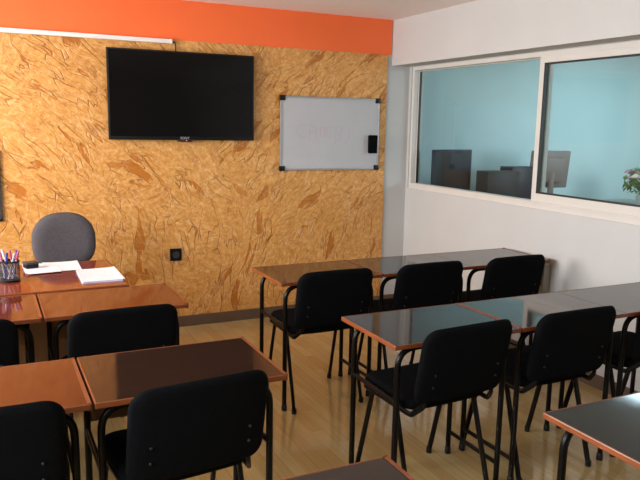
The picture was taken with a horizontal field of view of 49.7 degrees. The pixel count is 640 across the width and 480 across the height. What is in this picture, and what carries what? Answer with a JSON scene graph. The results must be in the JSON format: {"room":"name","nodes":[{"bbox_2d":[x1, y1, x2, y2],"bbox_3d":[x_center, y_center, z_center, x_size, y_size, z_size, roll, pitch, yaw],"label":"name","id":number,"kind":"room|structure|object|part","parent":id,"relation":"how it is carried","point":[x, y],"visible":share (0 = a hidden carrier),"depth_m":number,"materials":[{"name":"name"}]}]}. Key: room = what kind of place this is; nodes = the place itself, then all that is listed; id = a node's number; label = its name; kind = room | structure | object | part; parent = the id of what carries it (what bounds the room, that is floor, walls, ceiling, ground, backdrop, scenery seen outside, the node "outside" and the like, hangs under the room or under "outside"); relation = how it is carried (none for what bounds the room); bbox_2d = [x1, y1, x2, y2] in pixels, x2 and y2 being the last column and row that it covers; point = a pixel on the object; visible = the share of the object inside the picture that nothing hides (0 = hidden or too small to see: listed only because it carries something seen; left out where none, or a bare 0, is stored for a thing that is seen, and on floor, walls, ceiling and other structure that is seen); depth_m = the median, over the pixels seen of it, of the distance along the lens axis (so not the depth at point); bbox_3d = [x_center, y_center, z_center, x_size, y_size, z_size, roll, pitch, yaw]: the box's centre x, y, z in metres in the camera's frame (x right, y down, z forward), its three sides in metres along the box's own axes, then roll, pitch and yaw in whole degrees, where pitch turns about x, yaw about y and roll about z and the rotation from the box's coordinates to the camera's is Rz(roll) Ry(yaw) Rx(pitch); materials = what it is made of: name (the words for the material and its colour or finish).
{"room":"classroom","nodes":[
{"label":"classroom","id":0,"kind":"room"},
{"bbox_2d":[187,0,476,19],"bbox_3d":[1.724,-1.333,2.494,8.640,0.100,7.990,-4,11,-25],"label":"ceiling","id":1,"kind":"structure","parent":0,"point":[377,9],"depth_m":5.22,"materials":[{"name":"white paint"}]},
{"bbox_2d":[68,317,639,479],"bbox_3d":[1.677,1.216,2.920,8.640,0.100,7.990,-4,11,-25],"label":"floor","id":2,"kind":"structure","parent":0,"point":[315,438],"depth_m":3.70,"materials":[{"name":"laminate"}]},
{"bbox_2d":[0,319,19,366],"bbox_3d":[-1.526,0.686,2.935,0.465,0.825,0.540,-4,11,-25],"label":"chair","id":3,"kind":"object","parent":2,"relation":"on","point":[9,342],"visible":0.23,"depth_m":2.76,"materials":[{"name":"black fabric"}]},
{"bbox_2d":[0,294,42,363],"bbox_3d":[-1.598,0.689,3.127,0.638,0.754,0.460,-4,11,-25],"label":"school desk","id":4,"kind":"object","parent":2,"relation":"on","point":[22,310],"visible":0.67,"depth_m":3.11,"materials":[{"name":"red wood"}]},
{"bbox_3d":[-1.673,0.415,3.245,0.521,0.211,0.016,-4,11,-25],"label":"modesty panel","id":5,"kind":"part","parent":4,"relation":"part of","materials":[{"name":"brown wood"}]},
{"bbox_3d":[-1.521,0.723,2.967,0.570,0.718,0.025,-4,11,-25],"label":"leg frame","id":6,"kind":"part","parent":4,"relation":"part of","materials":[{"name":"black metal"}]},
{"bbox_3d":[-1.677,0.667,3.287,0.570,0.718,0.025,-4,11,-25],"label":"leg frame","id":7,"kind":"part","parent":4,"relation":"part of","materials":[{"name":"black metal"}]},
{"bbox_2d":[0,401,67,479],"bbox_3d":[-1.046,0.825,2.152,0.465,0.825,0.540,-4,11,-25],"label":"chair","id":8,"kind":"object","parent":2,"relation":"on","point":[33,435],"visible":1,"depth_m":1.95,"materials":[{"name":"black fabric"}]},
{"bbox_2d":[0,357,91,479],"bbox_3d":[-1.086,0.848,2.227,0.638,0.754,0.460,-4,11,-25],"label":"school desk","id":9,"kind":"object","parent":2,"relation":"on","point":[61,382],"visible":0.8,"depth_m":2.22,"materials":[{"name":"red wood"}]},
{"bbox_3d":[-1.166,0.826,2.387,0.570,0.718,0.025,-4,11,-25],"label":"leg frame","id":10,"kind":"part","parent":9,"relation":"part of","materials":[{"name":"black metal"}]},
{"bbox_3d":[-1.010,0.882,2.068,0.570,0.718,0.025,-4,11,-25],"label":"leg frame","id":11,"kind":"part","parent":9,"relation":"part of","materials":[{"name":"black metal"}]},
{"bbox_2d":[32,212,95,262],"bbox_3d":[-1.606,0.343,4.464,0.615,0.995,0.604,-4,11,-28],"label":"office chair","id":12,"kind":"object","parent":2,"relation":"on","point":[61,236],"visible":0.47,"depth_m":4.57,"materials":[{"name":"grey fabric"}]},
{"bbox_2d":[0,259,128,416],"bbox_3d":[-1.847,0.589,3.705,1.503,0.750,0.733,-4,11,-25],"label":"desk","id":13,"kind":"object","parent":2,"relation":"on","point":[62,281],"visible":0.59,"depth_m":3.60,"materials":[{"name":"red wood"}]},
{"bbox_2d":[0,259,20,282],"bbox_3d":[-1.646,0.163,3.664,0.106,0.111,0.106,-4,11,-25],"label":"pen cup","id":14,"kind":"object","parent":13,"relation":"on","point":[17,278],"visible":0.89,"depth_m":3.63,"materials":[{"name":"black metal"}]},
{"bbox_2d":[0,249,10,276],"bbox_3d":[-1.670,0.123,3.682,0.051,0.153,0.010,1,9,0],"label":"pen","id":15,"kind":"object","parent":14,"relation":"in","point":[2,251],"visible":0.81,"depth_m":3.67,"materials":[{"name":"plastic"}]},
{"bbox_2d":[5,253,7,276],"bbox_3d":[-1.645,0.136,3.625,0.010,0.147,0.050,-8,13,-44],"label":"pen","id":16,"kind":"object","parent":14,"relation":"in","point":[6,258],"visible":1,"depth_m":3.61,"materials":[{"name":"plastic"}]},
{"bbox_2d":[8,253,14,278],"bbox_3d":[-1.622,0.138,3.636,0.048,0.140,0.010,1,9,0],"label":"pen","id":17,"kind":"object","parent":14,"relation":"in","point":[13,257],"visible":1,"depth_m":3.63,"materials":[{"name":"plastic"}]},
{"bbox_2d":[9,250,13,272],"bbox_3d":[-1.645,0.127,3.692,0.010,0.142,0.048,-8,13,-44],"label":"pen","id":18,"kind":"object","parent":14,"relation":"in","point":[10,254],"visible":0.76,"depth_m":3.69,"materials":[{"name":"plastic"}]},
{"bbox_2d":[11,250,19,278],"bbox_3d":[-1.611,0.129,3.659,0.050,0.150,0.010,-8,13,-44],"label":"pen","id":19,"kind":"object","parent":14,"relation":"in","point":[18,251],"visible":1,"depth_m":3.66,"materials":[{"name":"plastic"}]},
{"bbox_3d":[-1.732,0.546,3.458,1.385,0.522,0.018,-4,11,-25],"label":"modesty panel","id":20,"kind":"part","parent":13,"relation":"part of","materials":[{"name":"brown wood"}]},
{"bbox_2d":[22,260,80,273],"bbox_3d":[-1.554,0.158,4.010,0.312,0.010,0.323,-4,11,-25],"label":"papers","id":21,"kind":"object","parent":13,"relation":"on","point":[44,267],"visible":0.94,"depth_m":3.99,"materials":[{"name":"white paper"}]},
{"bbox_2d":[22,260,38,268],"bbox_3d":[-1.662,0.141,3.974,0.074,0.034,0.064,-8,13,-42],"label":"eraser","id":22,"kind":"object","parent":21,"relation":"on","point":[26,264],"visible":1,"depth_m":3.95,"materials":[{"name":"black plastic"}]},
{"bbox_3d":[-1.661,0.131,3.972,0.074,0.012,0.064,-8,13,-42],"label":"lid","id":23,"kind":"part","parent":22,"relation":"part of","materials":[{"name":"grey plastic"}]},
{"bbox_2d":[23,264,38,268],"bbox_3d":[-1.662,0.147,3.975,0.070,0.022,0.060,-8,13,-42],"label":"tray","id":24,"kind":"object","parent":22,"relation":"on","point":[28,266],"depth_m":3.95,"materials":[{"name":"black plastic"}]},
{"bbox_2d":[75,266,124,283],"bbox_3d":[-1.222,0.192,3.833,0.225,0.014,0.341,-3,10,-24],"label":"paper stack","id":25,"kind":"object","parent":13,"relation":"on","point":[107,274],"visible":1,"depth_m":3.80,"materials":[{"name":"white paper"}]},
{"bbox_2d":[37,283,188,360],"bbox_3d":[-1.015,0.653,3.405,0.638,0.754,0.460,-4,11,-25],"label":"school desk","id":26,"kind":"object","parent":2,"relation":"on","point":[58,308],"visible":0.55,"depth_m":3.33,"materials":[{"name":"red wood"}]},
{"bbox_3d":[-1.094,0.631,3.565,0.570,0.718,0.025,-4,11,-25],"label":"leg frame","id":27,"kind":"part","parent":26,"relation":"part of","materials":[{"name":"black metal"}]},
{"bbox_3d":[-1.089,0.380,3.523,0.521,0.211,0.016,-4,11,-25],"label":"modesty panel","id":28,"kind":"part","parent":26,"relation":"part of","materials":[{"name":"brown wood"}]},
{"bbox_3d":[-0.938,0.687,3.246,0.570,0.718,0.025,-4,11,-25],"label":"leg frame","id":29,"kind":"part","parent":26,"relation":"part of","materials":[{"name":"black metal"}]},
{"bbox_2d":[61,304,177,418],"bbox_3d":[-0.946,0.652,3.201,0.465,0.825,0.540,-4,11,-28],"label":"chair","id":30,"kind":"object","parent":2,"relation":"on","point":[108,331],"visible":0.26,"depth_m":2.92,"materials":[{"name":"black fabric"}]},
{"bbox_3d":[-0.841,0.443,2.974,0.465,0.335,0.111,-4,11,-28],"label":"backrest","id":31,"kind":"part","parent":30,"relation":"part of","materials":[{"name":"black fabric"}]},
{"bbox_2d":[77,337,287,479],"bbox_3d":[-0.503,0.813,2.506,0.638,0.754,0.460,-4,11,-25],"label":"school desk","id":32,"kind":"object","parent":2,"relation":"on","point":[112,381],"visible":0.86,"depth_m":2.43,"materials":[{"name":"brown wood"}]},
{"bbox_3d":[-0.588,0.540,2.619,0.544,0.211,0.016,-4,11,-25],"label":"modesty panel","id":33,"kind":"part","parent":32,"relation":"part of","materials":[{"name":"brown wood"}]},
{"bbox_3d":[-0.593,0.791,2.661,0.593,0.718,0.025,-4,11,-25],"label":"leg frame","id":34,"kind":"part","parent":32,"relation":"part of","materials":[{"name":"black metal"}]},
{"bbox_3d":[-0.437,0.847,2.341,0.593,0.718,0.025,-4,11,-25],"label":"leg frame","id":35,"kind":"part","parent":32,"relation":"part of","materials":[{"name":"black metal"}]},
{"bbox_2d":[106,370,267,479],"bbox_3d":[-0.492,0.794,2.400,0.465,0.825,0.540,-5,11,-31],"label":"chair","id":36,"kind":"object","parent":2,"relation":"on","point":[181,431],"visible":0.99,"depth_m":2.15,"materials":[{"name":"black fabric"}]},
{"bbox_3d":[-0.662,0.712,2.276,0.048,0.182,0.420,-6,12,-37],"label":"rail","id":37,"kind":"part","parent":36,"relation":"part of","materials":[{"name":"black metal"}]},
{"bbox_3d":[-0.518,0.732,2.436,0.445,0.066,0.375,-5,11,-31],"label":"seat","id":38,"kind":"part","parent":36,"relation":"part of","materials":[{"name":"black fabric"}]},
{"bbox_3d":[-0.420,0.933,2.709,0.018,0.435,0.139,-4,11,-28],"label":"leg","id":39,"kind":"part","parent":36,"relation":"part of","materials":[{"name":"black metal"}]},
{"bbox_3d":[-0.263,0.980,2.458,0.018,0.433,0.159,-5,11,-33],"label":"leg","id":40,"kind":"part","parent":36,"relation":"part of","materials":[{"name":"black metal"}]},
{"bbox_3d":[-0.314,0.683,2.486,0.048,0.182,0.420,-3,10,-25],"label":"rail","id":41,"kind":"part","parent":36,"relation":"part of","materials":[{"name":"black metal"}]},
{"bbox_2d":[252,260,382,410],"bbox_3d":[-0.027,0.549,4.134,0.638,0.754,0.460,-4,11,-25],"label":"school desk","id":42,"kind":"object","parent":2,"relation":"on","point":[282,275],"visible":0.71,"depth_m":4.09,"materials":[{"name":"brown wood"}]},
{"bbox_3d":[-0.107,0.527,4.294,0.570,0.718,0.025,-4,11,-25],"label":"leg frame","id":43,"kind":"part","parent":42,"relation":"part of","materials":[{"name":"black metal"}]},
{"bbox_3d":[0.049,0.584,3.975,0.570,0.718,0.025,-4,11,-25],"label":"leg frame","id":44,"kind":"part","parent":42,"relation":"part of","materials":[{"name":"black metal"}]},
{"bbox_2d":[268,268,372,414],"bbox_3d":[-0.016,0.528,4.045,0.465,0.825,0.540,-4,11,-25],"label":"chair","id":45,"kind":"object","parent":2,"relation":"on","point":[322,297],"visible":0.84,"depth_m":3.81,"materials":[{"name":"black fabric"}]},
{"bbox_3d":[-0.296,0.693,4.163,0.018,0.435,0.139,-4,11,-29],"label":"leg","id":46,"kind":"part","parent":45,"relation":"part of","materials":[{"name":"black metal"}]},
{"bbox_3d":[-0.196,0.443,3.938,0.048,0.182,0.420,-5,11,-32],"label":"rail","id":47,"kind":"part","parent":45,"relation":"part of","materials":[{"name":"black metal"}]},
{"bbox_3d":[-0.167,0.741,3.897,0.018,0.433,0.159,-3,10,-24],"label":"leg","id":48,"kind":"part","parent":45,"relation":"part of","materials":[{"name":"black metal"}]},
{"bbox_3d":[-0.038,0.466,4.083,0.445,0.066,0.375,-4,11,-25],"label":"seat","id":49,"kind":"part","parent":45,"relation":"part of","materials":[{"name":"black fabric"}]},
{"bbox_3d":[0.084,0.669,4.344,0.018,0.435,0.139,-3,10,-22],"label":"leg","id":50,"kind":"part","parent":45,"relation":"part of","materials":[{"name":"black metal"}]},
{"bbox_3d":[0.082,0.320,3.814,0.465,0.335,0.112,-4,11,-25],"label":"backrest","id":51,"kind":"part","parent":45,"relation":"part of","materials":[{"name":"black fabric"}]},
{"bbox_3d":[0.214,0.718,4.079,0.018,0.433,0.159,-4,11,-27],"label":"leg","id":52,"kind":"part","parent":45,"relation":"part of","materials":[{"name":"black metal"}]},
{"bbox_2d":[280,455,414,479],"bbox_3d":[-0.021,0.985,1.527,0.638,0.754,0.460,-4,11,-25],"label":"school desk","id":53,"kind":"object","parent":2,"relation":"on","point":[382,468],"visible":1,"depth_m":1.72,"materials":[{"name":"brown wood"}]},
{"bbox_2d":[357,261,462,368],"bbox_3d":[0.542,0.496,4.301,0.465,0.825,0.540,-4,11,-25],"label":"chair","id":54,"kind":"object","parent":2,"relation":"on","point":[432,283],"visible":0.5,"depth_m":4.04,"materials":[{"name":"black fabric"}]},
{"bbox_3d":[0.262,0.660,4.419,0.018,0.435,0.139,-4,11,-29],"label":"leg","id":55,"kind":"part","parent":54,"relation":"part of","materials":[{"name":"black metal"}]},
{"bbox_3d":[0.521,0.434,4.338,0.445,0.066,0.375,-4,11,-25],"label":"seat","id":56,"kind":"part","parent":54,"relation":"part of","materials":[{"name":"black fabric"}]},
{"bbox_3d":[0.391,0.709,4.152,0.018,0.433,0.159,-3,10,-24],"label":"leg","id":57,"kind":"part","parent":54,"relation":"part of","materials":[{"name":"black metal"}]},
{"bbox_3d":[0.642,0.637,4.600,0.018,0.435,0.139,-3,10,-22],"label":"leg","id":58,"kind":"part","parent":54,"relation":"part of","materials":[{"name":"black metal"}]},
{"bbox_3d":[0.640,0.288,4.070,0.465,0.335,0.112,-4,11,-25],"label":"backrest","id":59,"kind":"part","parent":54,"relation":"part of","materials":[{"name":"black fabric"}]},
{"bbox_2d":[348,254,472,374],"bbox_3d":[0.553,0.515,4.412,0.637,0.750,0.460,-4,11,-25],"label":"school desk","id":60,"kind":"object","parent":2,"relation":"on","point":[389,267],"visible":0.45,"depth_m":4.33,"materials":[{"name":"brown wood"}]},
{"bbox_3d":[0.462,0.492,4.566,0.601,0.718,0.025,-4,11,-25],"label":"leg frame","id":61,"kind":"part","parent":60,"relation":"part of","materials":[{"name":"black metal"}]},
{"bbox_3d":[0.618,0.549,4.246,0.601,0.718,0.025,-4,11,-25],"label":"leg frame","id":62,"kind":"part","parent":60,"relation":"part of","materials":[{"name":"black metal"}]},
{"bbox_2d":[341,303,520,479],"bbox_3d":[0.476,0.731,3.104,0.638,0.754,0.460,-4,11,-25],"label":"school desk","id":63,"kind":"object","parent":2,"relation":"on","point":[405,330],"visible":0.74,"depth_m":3.06,"materials":[{"name":"brown wood"}]},
{"bbox_3d":[0.396,0.709,3.265,0.570,0.718,0.025,-4,11,-25],"label":"leg frame","id":64,"kind":"part","parent":63,"relation":"part of","materials":[{"name":"black metal"}]},
{"bbox_3d":[0.552,0.765,2.945,0.570,0.718,0.025,-4,11,-25],"label":"leg frame","id":65,"kind":"part","parent":63,"relation":"part of","materials":[{"name":"black metal"}]},
{"bbox_2d":[355,319,511,479],"bbox_3d":[0.487,0.703,3.054,0.465,0.825,0.540,-4,11,-29],"label":"chair","id":66,"kind":"object","parent":2,"relation":"on","point":[455,364],"visible":0.98,"depth_m":2.84,"materials":[{"name":"black fabric"}]},
{"bbox_3d":[0.202,0.870,3.155,0.018,0.435,0.139,-5,11,-32],"label":"leg","id":67,"kind":"part","parent":66,"relation":"part of","materials":[{"name":"black metal"}]},
{"bbox_3d":[0.313,0.619,2.936,0.048,0.182,0.420,-6,12,-35],"label":"rail","id":68,"kind":"part","parent":66,"relation":"part of","materials":[{"name":"black metal"}]},
{"bbox_3d":[0.347,0.918,2.897,0.018,0.433,0.159,-4,11,-27],"label":"leg","id":69,"kind":"part","parent":66,"relation":"part of","materials":[{"name":"black metal"}]},
{"bbox_3d":[0.463,0.641,3.090,0.445,0.066,0.375,-4,11,-29],"label":"seat","id":70,"kind":"part","parent":66,"relation":"part of","materials":[{"name":"black fabric"}]},
{"bbox_3d":[0.570,0.843,3.359,0.018,0.435,0.139,-4,11,-26],"label":"leg","id":71,"kind":"part","parent":66,"relation":"part of","materials":[{"name":"black metal"}]},
{"bbox_3d":[0.596,0.494,2.829,0.465,0.335,0.112,-4,11,-29],"label":"backrest","id":72,"kind":"part","parent":66,"relation":"part of","materials":[{"name":"black fabric"}]},
{"bbox_3d":[0.717,0.890,3.102,0.018,0.433,0.159,-5,11,-31],"label":"leg","id":73,"kind":"part","parent":66,"relation":"part of","materials":[{"name":"black metal"}]},
{"bbox_3d":[0.669,0.593,3.133,0.048,0.182,0.420,-3,10,-23],"label":"rail","id":74,"kind":"part","parent":66,"relation":"part of","materials":[{"name":"black metal"}]},
{"bbox_2d":[432,248,549,346],"bbox_3d":[1.127,0.479,4.685,0.640,0.754,0.460,-4,11,-25],"label":"school desk","id":75,"kind":"object","parent":2,"relation":"on","point":[479,259],"visible":0.48,"depth_m":4.63,"materials":[{"name":"brown wood"}]},
{"bbox_3d":[1.177,0.514,4.513,0.571,0.718,0.025,-4,11,-25],"label":"leg frame","id":76,"kind":"part","parent":75,"relation":"part of","materials":[{"name":"black metal"}]},
{"bbox_2d":[457,254,544,345],"bbox_3d":[1.115,0.463,4.558,0.465,0.825,0.540,-4,11,-25],"label":"chair","id":77,"kind":"object","parent":2,"relation":"on","point":[512,276],"visible":0.43,"depth_m":4.28,"materials":[{"name":"black fabric"}]},
{"bbox_3d":[1.093,0.401,4.595,0.445,0.066,0.375,-4,11,-25],"label":"seat","id":78,"kind":"part","parent":77,"relation":"part of","materials":[{"name":"black fabric"}]},
{"bbox_3d":[1.212,0.255,4.327,0.465,0.335,0.112,-4,11,-25],"label":"backrest","id":79,"kind":"part","parent":77,"relation":"part of","materials":[{"name":"black fabric"}]},
{"bbox_2d":[459,306,615,479],"bbox_3d":[1.035,0.668,3.321,0.465,0.825,0.540,-4,11,-25],"label":"chair","id":80,"kind":"object","parent":2,"relation":"on","point":[566,345],"visible":0.9,"depth_m":3.08,"materials":[{"name":"black fabric"}]},
{"bbox_3d":[0.755,0.833,3.439,0.018,0.435,0.139,-4,11,-29],"label":"leg","id":81,"kind":"part","parent":80,"relation":"part of","materials":[{"name":"black metal"}]},
{"bbox_3d":[0.884,0.882,3.173,0.018,0.433,0.159,-3,10,-24],"label":"leg","id":82,"kind":"part","parent":80,"relation":"part of","materials":[{"name":"black metal"}]},
{"bbox_3d":[0.855,0.583,3.214,0.048,0.182,0.420,-5,11,-32],"label":"rail","id":83,"kind":"part","parent":80,"relation":"part of","materials":[{"name":"black metal"}]},
{"bbox_3d":[1.135,0.809,3.621,0.018,0.435,0.139,-3,10,-22],"label":"leg","id":84,"kind":"part","parent":80,"relation":"part of","materials":[{"name":"black metal"}]},
{"bbox_3d":[1.014,0.606,3.359,0.445,0.066,0.375,-4,11,-25],"label":"seat","id":85,"kind":"part","parent":80,"relation":"part of","materials":[{"name":"black fabric"}]},
{"bbox_3d":[1.133,0.460,3.090,0.465,0.335,0.111,-4,11,-25],"label":"backrest","id":86,"kind":"part","parent":80,"relation":"part of","materials":[{"name":"black fabric"}]},
{"bbox_3d":[1.266,0.858,3.355,0.018,0.433,0.159,-4,11,-27],"label":"leg","id":87,"kind":"part","parent":80,"relation":"part of","materials":[{"name":"black metal"}]},
{"bbox_3d":[1.222,0.560,3.389,0.048,0.182,0.420,-2,10,-19],"label":"rail","id":88,"kind":"part","parent":80,"relation":"part of","materials":[{"name":"black metal"}]},
{"bbox_2d":[459,292,627,479],"bbox_3d":[1.057,0.697,3.382,0.635,0.750,0.460,-4,11,-25],"label":"school desk","id":89,"kind":"object","parent":2,"relation":"on","point":[524,312],"visible":0.68,"depth_m":3.31,"materials":[{"name":"brown wood"}]},
{"bbox_3d":[0.972,0.673,3.540,0.585,0.718,0.025,-4,11,-25],"label":"leg frame","id":90,"kind":"part","parent":89,"relation":"part of","materials":[{"name":"black metal"}]},
{"bbox_3d":[1.128,0.730,3.220,0.585,0.718,0.025,-4,11,-25],"label":"leg frame","id":91,"kind":"part","parent":89,"relation":"part of","materials":[{"name":"black metal"}]},
{"bbox_2d":[543,392,639,479],"bbox_3d":[1.057,0.910,2.096,0.638,0.754,0.460,-4,11,-25],"label":"school desk","id":92,"kind":"object","parent":2,"relation":"on","point":[612,425],"visible":1,"depth_m":2.05,"materials":[{"name":"brown wood"}]},
{"bbox_3d":[0.978,0.888,2.256,0.570,0.718,0.025,-4,11,-25],"label":"leg frame","id":93,"kind":"part","parent":92,"relation":"part of","materials":[{"name":"black metal"}]},
{"bbox_2d":[556,282,639,456],"bbox_3d":[1.631,0.660,3.656,0.638,0.754,0.460,-4,11,-25],"label":"school desk","id":94,"kind":"object","parent":2,"relation":"on","point":[625,298],"visible":0.56,"depth_m":3.56,"materials":[{"name":"brown wood"}]},
{"bbox_3d":[1.551,0.638,3.816,0.570,0.718,0.025,-4,11,-25],"label":"leg frame","id":95,"kind":"part","parent":94,"relation":"part of","materials":[{"name":"black metal"}]},
{"bbox_3d":[1.707,0.694,3.497,0.570,0.718,0.025,-4,11,-25],"label":"leg frame","id":96,"kind":"part","parent":94,"relation":"part of","materials":[{"name":"black metal"}]},
{"bbox_2d":[563,324,639,407],"bbox_3d":[1.630,0.632,3.605,0.465,0.825,0.540,-4,11,-25],"label":"chair","id":97,"kind":"object","parent":2,"relation":"on","point":[632,349],"visible":0.5,"depth_m":3.47,"materials":[{"name":"black metal"}]},
{"bbox_3d":[1.350,0.796,3.723,0.018,0.435,0.139,-4,11,-29],"label":"leg","id":98,"kind":"part","parent":97,"relation":"part of","materials":[{"name":"black metal"}]},
{"bbox_3d":[1.479,0.845,3.457,0.018,0.433,0.159,-3,10,-24],"label":"leg","id":99,"kind":"part","parent":97,"relation":"part of","materials":[{"name":"black metal"}]},
{"bbox_3d":[1.608,0.570,3.643,0.445,0.066,0.375,-4,11,-25],"label":"seat","id":100,"kind":"part","parent":97,"relation":"part of","materials":[{"name":"black fabric"}]},
{"bbox_3d":[1.450,0.547,3.498,0.048,0.182,0.420,-5,11,-32],"label":"rail","id":101,"kind":"part","parent":97,"relation":"part of","materials":[{"name":"black metal"}]},
{"bbox_3d":[1.730,0.773,3.905,0.018,0.435,0.139,-3,10,-22],"label":"leg","id":102,"kind":"part","parent":97,"relation":"part of","materials":[{"name":"black metal"}]},
{"bbox_3d":[1.728,0.424,3.374,0.465,0.335,0.111,-4,11,-25],"label":"backrest","id":103,"kind":"part","parent":97,"relation":"part of","materials":[{"name":"black fabric"}]},
{"bbox_2d":[602,198,635,203],"bbox_3d":[2.296,0.087,6.894,2.940,0.840,0.780,-4,11,-25],"label":"table","id":104,"kind":"object","parent":2,"relation":"on","point":[630,201],"visible":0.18,"depth_m":7.56,"materials":[{"name":"grey laminate"}]},
{"bbox_2d":[430,150,471,189],"bbox_3d":[1.178,-0.530,6.218,0.240,0.560,0.394,7,11,32],"label":"computer monitor","id":105,"kind":"object","parent":104,"relation":"on","point":[449,168],"visible":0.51,"depth_m":6.17,"materials":[{"name":"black plastic"}]},
{"bbox_2d":[476,170,520,196],"bbox_3d":[1.639,-0.452,6.377,0.382,0.370,0.170,-4,11,-25],"label":"computer monitor","id":106,"kind":"object","parent":104,"relation":"on","point":[500,182],"visible":0.7,"depth_m":6.29,"materials":[{"name":"plastic"}]},
{"bbox_3d":[1.798,-0.462,6.453,0.025,0.362,0.162,-4,11,-25],"label":"panel","id":107,"kind":"part","parent":106,"relation":"part of","materials":[{"name":"black plastic"}]},
{"bbox_2d":[500,166,532,198],"bbox_3d":[1.891,-0.508,6.648,0.292,0.400,0.170,-4,11,-25],"label":"computer monitor","id":108,"kind":"object","parent":104,"relation":"on","point":[526,175],"visible":0.44,"depth_m":6.58,"materials":[{"name":"black plastic"}]},
{"bbox_2d":[530,151,570,192],"bbox_3d":[2.232,-0.597,6.765,0.430,0.550,0.240,-2,10,-19],"label":"computer monitor","id":109,"kind":"object","parent":104,"relation":"on","point":[557,161],"visible":0.46,"depth_m":6.71,"materials":[{"name":"beige plastic"}]},
{"bbox_2d":[622,167,639,204],"bbox_3d":[3.321,-0.551,7.056,0.436,0.404,0.436,6,11,26],"label":"flower vase","id":110,"kind":"object","parent":104,"relation":"on","point":[634,176],"visible":1,"depth_m":7.08,"materials":[{"name":"white ceramic"}]},
{"bbox_2d":[380,20,409,294],"bbox_3d":[-1.457,-0.528,5.173,5.125,2.486,0.120,-4,11,-25],"label":"wall","id":111,"kind":"structure","parent":0,"point":[398,77],"depth_m":6.12,"materials":[{"name":"white paint"}]},
{"bbox_2d":[0,178,2,220],"bbox_3d":[-2.651,-0.344,4.530,1.020,0.490,0.020,-4,11,-25],"label":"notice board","id":112,"kind":"object","parent":111,"relation":"attached to","point":[1,213],"visible":1,"depth_m":4.76,"materials":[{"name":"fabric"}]},
{"bbox_2d":[0,27,175,50],"bbox_3d":[-2.334,-1.334,4.508,2.822,0.137,0.024,-4,11,-25],"label":"duct","id":113,"kind":"object","parent":111,"relation":"attached to","point":[2,29],"visible":1,"depth_m":4.82,"materials":[{"name":"white plastic"}]},
{"bbox_2d":[170,248,181,260],"bbox_3d":[-1.118,0.114,5.362,0.090,0.096,0.014,-4,11,-25],"label":"wall socket","id":114,"kind":"object","parent":111,"relation":"attached to","point":[175,254],"visible":1,"depth_m":5.36,"materials":[{"name":"black plastic"}]},
{"bbox_2d":[106,47,253,141],"bbox_3d":[-1.021,-1.067,5.173,1.105,0.660,0.065,-4,11,-25],"label":"television","id":115,"kind":"object","parent":111,"relation":"attached to","point":[180,96],"visible":1,"depth_m":5.13,"materials":[{"name":"black plastic"}]},
{"bbox_2d":[0,32,387,315],"bbox_3d":[-1.536,-0.411,5.080,4.650,2.110,0.012,-4,11,-25],"label":"wall panel","id":116,"kind":"object","parent":111,"relation":"attached to","point":[230,210],"depth_m":5.34,"materials":[{"name":"brown wood"}]},
{"bbox_2d":[279,95,380,170],"bbox_3d":[0.092,-0.885,5.773,0.929,0.608,0.022,-4,11,-25],"label":"whiteboard","id":117,"kind":"object","parent":116,"relation":"attached to","point":[317,133],"visible":1,"depth_m":5.76,"materials":[{"name":"white plastic"}]},
{"bbox_2d":[368,135,377,152],"bbox_3d":[0.451,-0.822,5.935,0.080,0.154,0.036,-4,11,-25],"label":"eraser","id":118,"kind":"object","parent":117,"relation":"attached to","point":[372,139],"visible":1,"depth_m":5.92,"materials":[{"name":"black plastic"}]},
{"bbox_2d":[0,0,392,54],"bbox_3d":[-1.498,-1.596,4.894,4.690,0.290,0.006,-4,11,-25],"label":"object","id":119,"kind":"structure","parent":111,"relation":"attached to","point":[183,20],"depth_m":5.19,"materials":[{"name":"orange paint"}]},
{"bbox_2d":[178,294,393,326],"bbox_3d":[-1.449,0.665,5.310,4.885,0.087,0.016,-4,11,-25],"label":"baseboard","id":120,"kind":"structure","parent":111,"relation":"attached to","point":[217,317],"depth_m":5.63,"materials":[{"name":"brown wood"}]},
{"bbox_2d":[403,40,639,391],"bbox_3d":[2.437,-0.076,2.893,0.120,2.486,7.445,-4,11,-25],"label":"wall","id":121,"kind":"structure","parent":0,"point":[583,252],"depth_m":4.80,"materials":[{"name":"white paint"}]},
{"bbox_2d":[392,0,639,66],"bbox_3d":[2.319,-1.107,2.653,0.185,0.378,7.445,-4,11,-25],"label":"beam","id":122,"kind":"structure","parent":121,"relation":"attached to","point":[479,29],"depth_m":4.63,"materials":[{"name":"white paint"}]},
{"bbox_2d":[408,40,639,225],"bbox_3d":[1.622,-0.703,4.508,0.099,1.049,3.615,-4,11,-25],"label":"window","id":123,"kind":"structure","parent":121,"relation":"in","point":[621,212],"depth_m":4.69,"materials":[{"name":"white metal"}]},
{"bbox_3d":[1.209,-0.863,5.403,0.030,0.982,1.573,-4,11,-25],"label":"sash","id":124,"kind":"part","parent":123,"relation":"part of","materials":[{"name":"white metal"}]},
{"bbox_3d":[1.928,-0.597,3.832,0.032,0.984,2.033,-4,11,-25],"label":"sash","id":125,"kind":"part","parent":123,"relation":"part of","materials":[{"name":"white metal"}]},
{"bbox_2d":[538,263,550,293],"bbox_3d":[1.475,0.251,4.733,0.066,0.210,0.205,-4,11,-25],"label":"box","id":126,"kind":"object","parent":121,"relation":"attached to","point":[544,285],"visible":0.2,"depth_m":4.64,"materials":[{"name":"beige cardboard"}]},
{"bbox_2d":[508,339,637,394],"bbox_3d":[2.360,1.112,3.055,0.012,0.087,7.429,-4,11,-25],"label":"baseboard","id":127,"kind":"structure","parent":121,"relation":"attached to","point":[597,382],"depth_m":4.33,"materials":[{"name":"brown wood"}]},
{"bbox_2d":[419,56,639,199],"bbox_3d":[2.303,-0.815,7.302,3.515,2.486,0.120,-4,11,-25],"label":"wall","id":128,"kind":"structure","parent":0,"point":[490,111],"depth_m":7.15,"materials":[{"name":"blue paint"}]}
]}

